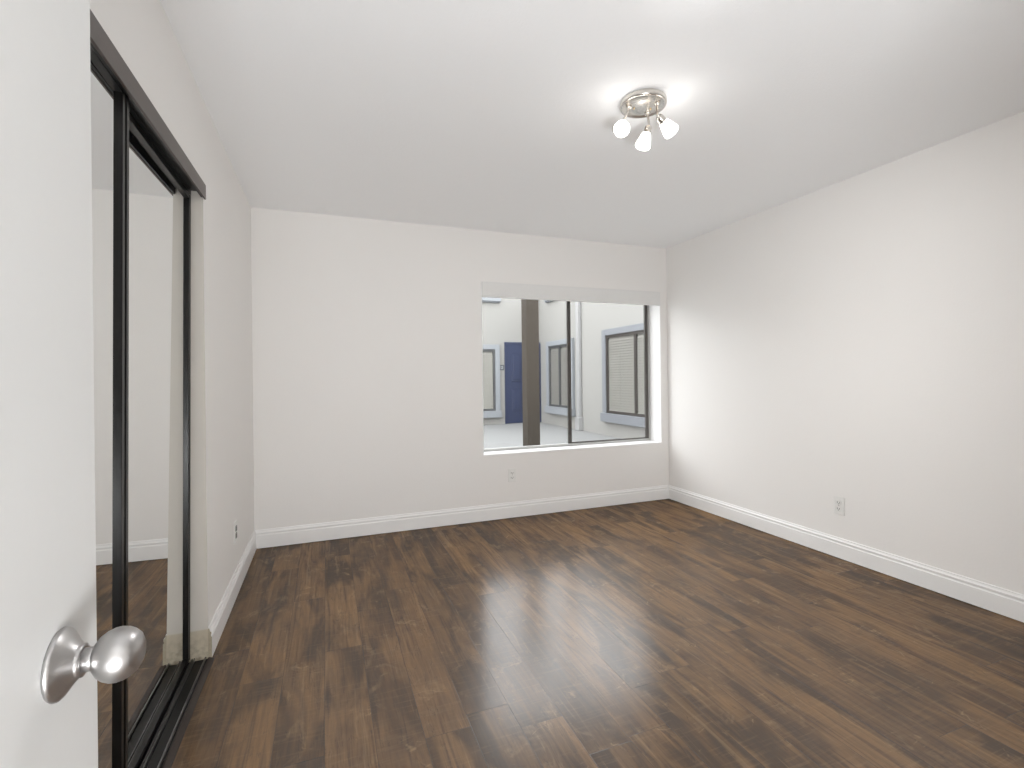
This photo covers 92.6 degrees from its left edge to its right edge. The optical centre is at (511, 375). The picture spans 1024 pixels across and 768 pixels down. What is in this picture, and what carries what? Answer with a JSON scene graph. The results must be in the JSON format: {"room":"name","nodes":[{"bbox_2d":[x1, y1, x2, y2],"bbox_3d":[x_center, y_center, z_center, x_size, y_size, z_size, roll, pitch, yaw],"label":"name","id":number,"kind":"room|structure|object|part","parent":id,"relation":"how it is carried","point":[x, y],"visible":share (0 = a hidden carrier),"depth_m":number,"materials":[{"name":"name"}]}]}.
{"room":"empty bedroom","nodes":[
{"label":"empty bedroom","id":0,"kind":"room"},
{"bbox_2d":[0,0,145,767],"bbox_3d":[-0.308,0.190,0.187,0.102,2.027,0.770,-1,0,-21],"label":"door","id":1,"kind":"structure","parent":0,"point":[52,659],"depth_m":0.45,"materials":[{"name":"white paint"}]},
{"bbox_3d":[-0.384,0.272,0.479,0.040,0.050,0.050,-1,0,-21],"label":"knob","id":2,"kind":"part","parent":1,"relation":"part of","materials":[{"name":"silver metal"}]},
{"bbox_2d":[90,0,253,627],"bbox_3d":[-1.181,0.004,1.568,0.115,2.440,4.071,-1,0,-21],"label":"wall","id":3,"kind":"structure","parent":0,"point":[142,33],"depth_m":2.34,"materials":[{"name":"white paint"}]},
{"bbox_2d":[90,41,201,196],"bbox_3d":[-1.077,-0.775,1.278,0.107,0.067,1.745,-1,0,-21],"label":"door track","id":4,"kind":"object","parent":3,"relation":"attached to","point":[134,110],"visible":0.25,"depth_m":1.63,"materials":[{"name":"black metal"}]},
{"bbox_2d":[90,9,205,199],"bbox_3d":[-1.022,-0.789,1.300,0.008,0.098,1.788,-1,0,-21],"label":"header","id":5,"kind":"object","parent":3,"relation":"attached to","point":[100,40],"visible":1,"depth_m":1.37,"materials":[{"name":"white paint"}]},
{"bbox_2d":[188,191,207,662],"bbox_3d":[-1.379,0.210,2.096,0.114,2.026,0.004,-1,0,-21],"label":"door jamb","id":6,"kind":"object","parent":3,"relation":"attached to","point":[198,582],"depth_m":2.10,"materials":[{"name":"paint"}]},
{"bbox_2d":[208,531,256,656],"bbox_3d":[-1.569,1.161,2.806,0.014,0.129,1.469,-1,0,-21],"label":"baseboard","id":7,"kind":"structure","parent":3,"relation":"attached to","point":[217,625],"depth_m":2.52,"materials":[{"name":"white paint"}]},
{"bbox_2d":[234,520,236,543],"bbox_3d":[-1.555,0.877,2.753,0.010,0.116,0.072,-1,0,-21],"label":"electrical outlet","id":8,"kind":"object","parent":3,"relation":"attached to","point":[235,522],"visible":1,"depth_m":2.74,"materials":[{"name":"white plastic"}]},
{"bbox_2d":[251,207,668,529],"bbox_3d":[-0.411,-0.003,4.156,4.485,2.440,0.220,-1,0,-21],"label":"wall","id":9,"kind":"structure","parent":0,"point":[367,334],"depth_m":3.84,"materials":[{"name":"white paint"}]},
{"bbox_2d":[254,485,668,548],"bbox_3d":[-0.150,1.146,4.123,3.604,0.129,0.014,-1,0,-21],"label":"baseboard","id":10,"kind":"structure","parent":9,"relation":"attached to","point":[273,537],"depth_m":3.97,"materials":[{"name":"white paint"}]},
{"bbox_2d":[508,468,515,481],"bbox_3d":[0.002,0.848,4.185,0.072,0.116,0.010,-1,0,-21],"label":"electrical outlet","id":11,"kind":"object","parent":9,"relation":"attached to","point":[511,471],"visible":1,"depth_m":4.18,"materials":[{"name":"white plastic"}]},
{"bbox_2d":[484,301,650,451],"bbox_3d":[0.532,-0.075,4.595,1.800,1.454,0.049,-1,0,-21],"label":"window","id":12,"kind":"structure","parent":9,"relation":"in","point":[645,307],"depth_m":4.67,"materials":[{"name":"metal"}]},
{"bbox_3d":[0.938,-0.065,4.745,0.898,1.384,0.018,-1,0,-21],"label":"sliding sash","id":13,"kind":"part","parent":12,"relation":"part of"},
{"bbox_2d":[482,281,660,305],"bbox_3d":[0.582,-0.738,4.443,1.801,0.131,0.076,-1,0,-21],"label":"blind valance","id":14,"kind":"object","parent":9,"relation":"attached to","point":[489,289],"visible":0.94,"depth_m":4.37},
{"bbox_2d":[481,281,661,456],"bbox_3d":[0.565,-0.069,4.510,1.820,1.470,0.193,-1,0,-21],"label":"trim","id":15,"kind":"structure","parent":9,"relation":"attached to","point":[654,311],"depth_m":4.77,"materials":[{"name":"white paint"}]},
{"bbox_2d":[160,0,1023,247],"bbox_3d":[0.552,-1.297,1.442,4.585,0.120,5.991,-1,0,-21],"label":"ceiling","id":16,"kind":"structure","parent":0,"point":[488,115],"depth_m":2.17,"materials":[{"name":"white paint"}]},
{"bbox_2d":[612,88,677,150],"bbox_3d":[0.573,-1.140,2.188,0.280,0.191,0.205,-1,0,-21],"label":"ceiling spotlight","id":17,"kind":"object","parent":16,"relation":"attached to","point":[647,102],"visible":1,"depth_m":2.15,"materials":[{"name":"silver metal"}]},
{"bbox_3d":[0.474,-1.084,2.152,0.068,0.074,0.082,-1,0,-21],"label":"lamp shade","id":18,"kind":"part","parent":17,"relation":"part of","materials":[{"name":"white glass"}]},
{"bbox_3d":[0.500,-1.161,2.204,0.082,0.092,0.026,-1,0,24],"label":"arm","id":19,"kind":"part","parent":17,"relation":"part of","materials":[{"name":"silver metal"}]},
{"bbox_3d":[0.605,-1.085,2.261,0.068,0.080,0.068,-1,0,-21],"label":"lamp shade","id":20,"kind":"part","parent":17,"relation":"part of","materials":[{"name":"white glass"}]},
{"bbox_2d":[643,125,651,133],"bbox_3d":[0.623,-1.133,2.253,0.039,0.042,0.039,-1,0,-21],"label":"socket","id":21,"kind":"object","parent":17,"relation":"attached to","point":[647,130],"depth_m":2.24,"materials":[{"name":"silver metal"}]},
{"bbox_3d":[0.623,-1.177,2.245,0.026,0.062,0.026,-1,0,-21],"label":"arm","id":22,"kind":"part","parent":17,"relation":"part of","materials":[{"name":"silver metal"}]},
{"bbox_3d":[0.638,-1.170,2.156,0.026,0.079,0.050,-1,0,19],"label":"arm","id":23,"kind":"part","parent":17,"relation":"part of","materials":[{"name":"silver metal"}]},
{"bbox_2d":[656,114,666,124],"bbox_3d":[0.653,-1.123,2.142,0.045,0.045,0.036,-1,0,-21],"label":"socket","id":24,"kind":"object","parent":17,"relation":"attached to","point":[660,118],"depth_m":2.13,"materials":[{"name":"silver metal"}]},
{"bbox_3d":[0.690,-1.091,2.159,0.082,0.079,0.069,-1,0,-21],"label":"lamp shade","id":25,"kind":"part","parent":17,"relation":"part of","materials":[{"name":"white glass"}]},
{"bbox_2d":[171,499,1023,767],"bbox_3d":[0.582,1.263,1.440,4.585,0.120,5.991,-1,0,-21],"label":"floor","id":26,"kind":"structure","parent":0,"point":[664,633],"depth_m":2.09,"materials":[{"name":"brown wood"}]},
{"bbox_2d":[137,657,214,767],"bbox_3d":[-1.042,1.212,1.283,0.132,0.019,1.752,-1,0,-21],"label":"track","id":27,"kind":"object","parent":26,"relation":"on","point":[162,749],"visible":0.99,"depth_m":1.74,"materials":[{"name":"metal"}]},
{"bbox_2d":[90,46,128,767],"bbox_3d":[-0.900,0.211,0.908,0.024,1.982,0.929,0,0,-21],"label":"mirror door","id":28,"kind":"structure","parent":27,"relation":"on","point":[109,102],"depth_m":1.26,"materials":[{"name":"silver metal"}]},
{"bbox_3d":[-0.902,-0.770,0.913,0.022,0.020,0.837,0,0,-21],"label":"rail","id":29,"kind":"part","parent":28,"relation":"part of","materials":[{"name":"black metal"}]},
{"bbox_2d":[128,113,190,767],"bbox_3d":[-1.221,0.215,1.656,0.024,1.980,0.926,0,0,-21],"label":"mirror door","id":30,"kind":"structure","parent":27,"relation":"on","point":[159,203],"depth_m":1.72,"materials":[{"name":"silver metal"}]},
{"bbox_3d":[-1.223,-0.766,1.661,0.022,0.020,0.866,0,0,-21],"label":"rail","id":31,"kind":"part","parent":30,"relation":"part of","materials":[{"name":"black metal"}]},
{"bbox_3d":[-1.219,1.197,1.651,0.022,0.016,0.866,0,0,-21],"label":"rail","id":32,"kind":"part","parent":30,"relation":"part of","materials":[{"name":"black metal"}]},
{"bbox_3d":[-1.052,1.210,1.276,0.011,0.014,1.747,-1,0,-21],"label":"rail","id":33,"kind":"part","parent":27,"relation":"part of","materials":[{"name":"metal"}]},
{"bbox_3d":[-1.010,1.211,1.292,0.006,0.011,1.747,-1,0,-21],"label":"rail","id":34,"kind":"part","parent":27,"relation":"part of","materials":[{"name":"metal"}]},
{"bbox_2d":[666,111,1023,594],"bbox_3d":[2.628,-0.041,2.160,0.220,2.440,5.671,-1,0,-21],"label":"wall","id":35,"kind":"structure","parent":0,"point":[859,339],"depth_m":2.96,"materials":[{"name":"white paint"}]},
{"bbox_2d":[833,496,844,515],"bbox_3d":[2.127,0.843,3.183,0.010,0.116,0.072,-1,0,-21],"label":"electrical outlet","id":36,"kind":"object","parent":35,"relation":"attached to","point":[839,502],"visible":1,"depth_m":3.18,"materials":[{"name":"white plastic"}]},
{"bbox_2d":[669,485,1023,622],"bbox_3d":[2.248,1.116,2.865,0.014,0.129,4.071,-1,0,-21],"label":"baseboard","id":37,"kind":"structure","parent":35,"relation":"attached to","point":[999,600],"depth_m":2.96,"materials":[{"name":"white paint"}]},
{"label":"outside","id":38,"kind":"structure","parent":0,"visible":0},
{"bbox_2d":[483,422,620,448],"bbox_3d":[-4.493,1.331,6.891,14.470,0.118,7.809,-1,0,-21],"label":"ground","id":39,"kind":"structure","parent":38,"point":[497,435],"depth_m":9.91,"materials":[{"name":"concrete"}]},
{"bbox_2d":[482,298,539,424],"bbox_3d":[-5.851,-0.360,10.482,14.520,3.500,0.250,-1,0,-21],"label":"wall","id":40,"kind":"structure","parent":39,"relation":"on","point":[501,322],"depth_m":12.48,"materials":[{"name":"white paint"}]},
{"bbox_2d":[482,297,500,302],"bbox_3d":[-0.994,-1.927,12.150,1.500,0.150,0.100,-1,0,-21],"label":"wall ledge","id":41,"kind":"object","parent":40,"relation":"attached to","point":[484,299],"visible":0.38,"depth_m":12.29,"materials":[{"name":"white paint"}]},
{"bbox_2d":[483,344,501,417],"bbox_3d":[-1.004,0.134,12.127,1.540,1.840,0.115,-1,0,-21],"label":"house window","id":42,"kind":"structure","parent":40,"relation":"in","point":[491,368],"depth_m":12.34,"materials":[{"name":"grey glass"}]},
{"bbox_2d":[483,353,492,408],"bbox_3d":[-1.018,0.129,12.162,1.142,1.393,0.027,-1,0,-21],"label":"blind","id":43,"kind":"object","parent":42,"relation":"attached to","point":[487,357],"depth_m":12.32,"materials":[{"name":"white plastic"}]},
{"bbox_3d":[-0.994,0.968,12.126,1.540,0.170,0.115,-1,0,-21],"label":"sill","id":44,"kind":"part","parent":42,"relation":"part of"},
{"bbox_2d":[504,342,540,423],"bbox_3d":[0.294,0.173,12.639,1.000,2.090,0.080,-1,0,-21],"label":"front door","id":45,"kind":"structure","parent":40,"relation":"in","point":[512,350],"depth_m":12.55,"materials":[{"name":"paint"}]},
{"bbox_3d":[0.123,-0.225,12.586,0.280,0.730,0.038,-1,0,-21],"label":"door panel","id":46,"kind":"part","parent":45,"relation":"part of","materials":[{"name":"blue paint"}]},
{"bbox_3d":[0.133,0.615,12.585,0.280,0.570,0.038,-1,0,-21],"label":"door panel","id":47,"kind":"part","parent":45,"relation":"part of","materials":[{"name":"blue paint"}]},
{"bbox_2d":[521,299,539,445],"bbox_3d":[0.284,-0.486,7.604,0.247,3.402,0.247,-1,0,-21],"label":"porch post","id":48,"kind":"object","parent":39,"relation":"on","point":[530,389],"visible":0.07,"depth_m":7.51,"materials":[{"name":"brown wood"}]},
{"bbox_2d":[540,300,644,438],"bbox_3d":[2.214,-0.458,9.345,0.250,3.500,7.609,-1,0,-21],"label":"wall","id":49,"kind":"structure","parent":39,"relation":"on","point":[595,317],"depth_m":10.41,"materials":[{"name":"white paint"}]},
{"bbox_2d":[545,338,575,416],"bbox_3d":[1.123,0.027,11.714,0.115,1.780,1.440,-1,0,-21],"label":"house window","id":50,"kind":"structure","parent":49,"relation":"in","point":[556,382],"depth_m":11.71,"materials":[{"name":"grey glass"}]},
{"bbox_2d":[550,349,558,404],"bbox_3d":[1.060,0.019,11.987,0.027,1.343,0.487,-1,0,-21],"label":"blind","id":51,"kind":"object","parent":50,"relation":"attached to","point":[554,376],"depth_m":12.03,"materials":[{"name":"white plastic"}]},
{"bbox_3d":[1.133,0.832,11.713,0.115,0.170,1.440,-1,0,-21],"label":"sill","id":52,"kind":"part","parent":50,"relation":"part of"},
{"bbox_2d":[560,348,566,404],"bbox_3d":[1.257,0.016,11.468,0.027,1.343,0.487,-1,0,-21],"label":"blind","id":53,"kind":"object","parent":50,"relation":"attached to","point":[563,363],"depth_m":11.58,"materials":[{"name":"white plastic"}]},
{"bbox_2d":[575,302,582,430],"bbox_3d":[1.462,-0.472,10.808,0.115,3.352,0.170,-1,0,-21],"label":"downspout","id":54,"kind":"object","parent":49,"relation":"attached to","point":[579,419],"visible":0.91,"depth_m":10.76,"materials":[{"name":"paint"}]},
{"bbox_2d":[600,323,644,427],"bbox_3d":[2.217,-0.014,8.835,0.115,1.830,2.240,-1,0,-21],"label":"house window","id":55,"kind":"structure","parent":49,"relation":"in","point":[635,416],"depth_m":9.21,"materials":[{"name":"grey glass"}]},
{"bbox_2d":[608,337,634,412],"bbox_3d":[2.083,-0.021,9.295,0.027,1.393,0.887,-1,0,-21],"label":"blind","id":56,"kind":"object","parent":55,"relation":"attached to","point":[612,386],"depth_m":9.30,"materials":[{"name":"white plastic"}]},
{"bbox_3d":[2.227,0.816,8.834,0.115,0.170,2.240,-1,0,-21],"label":"sill","id":57,"kind":"part","parent":55,"relation":"part of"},
{"bbox_2d":[637,335,644,413],"bbox_3d":[2.422,-0.026,8.402,0.027,1.393,0.887,-1,0,-21],"label":"blind","id":58,"kind":"object","parent":55,"relation":"attached to","point":[640,370],"depth_m":8.74,"materials":[{"name":"white plastic"}]}
]}

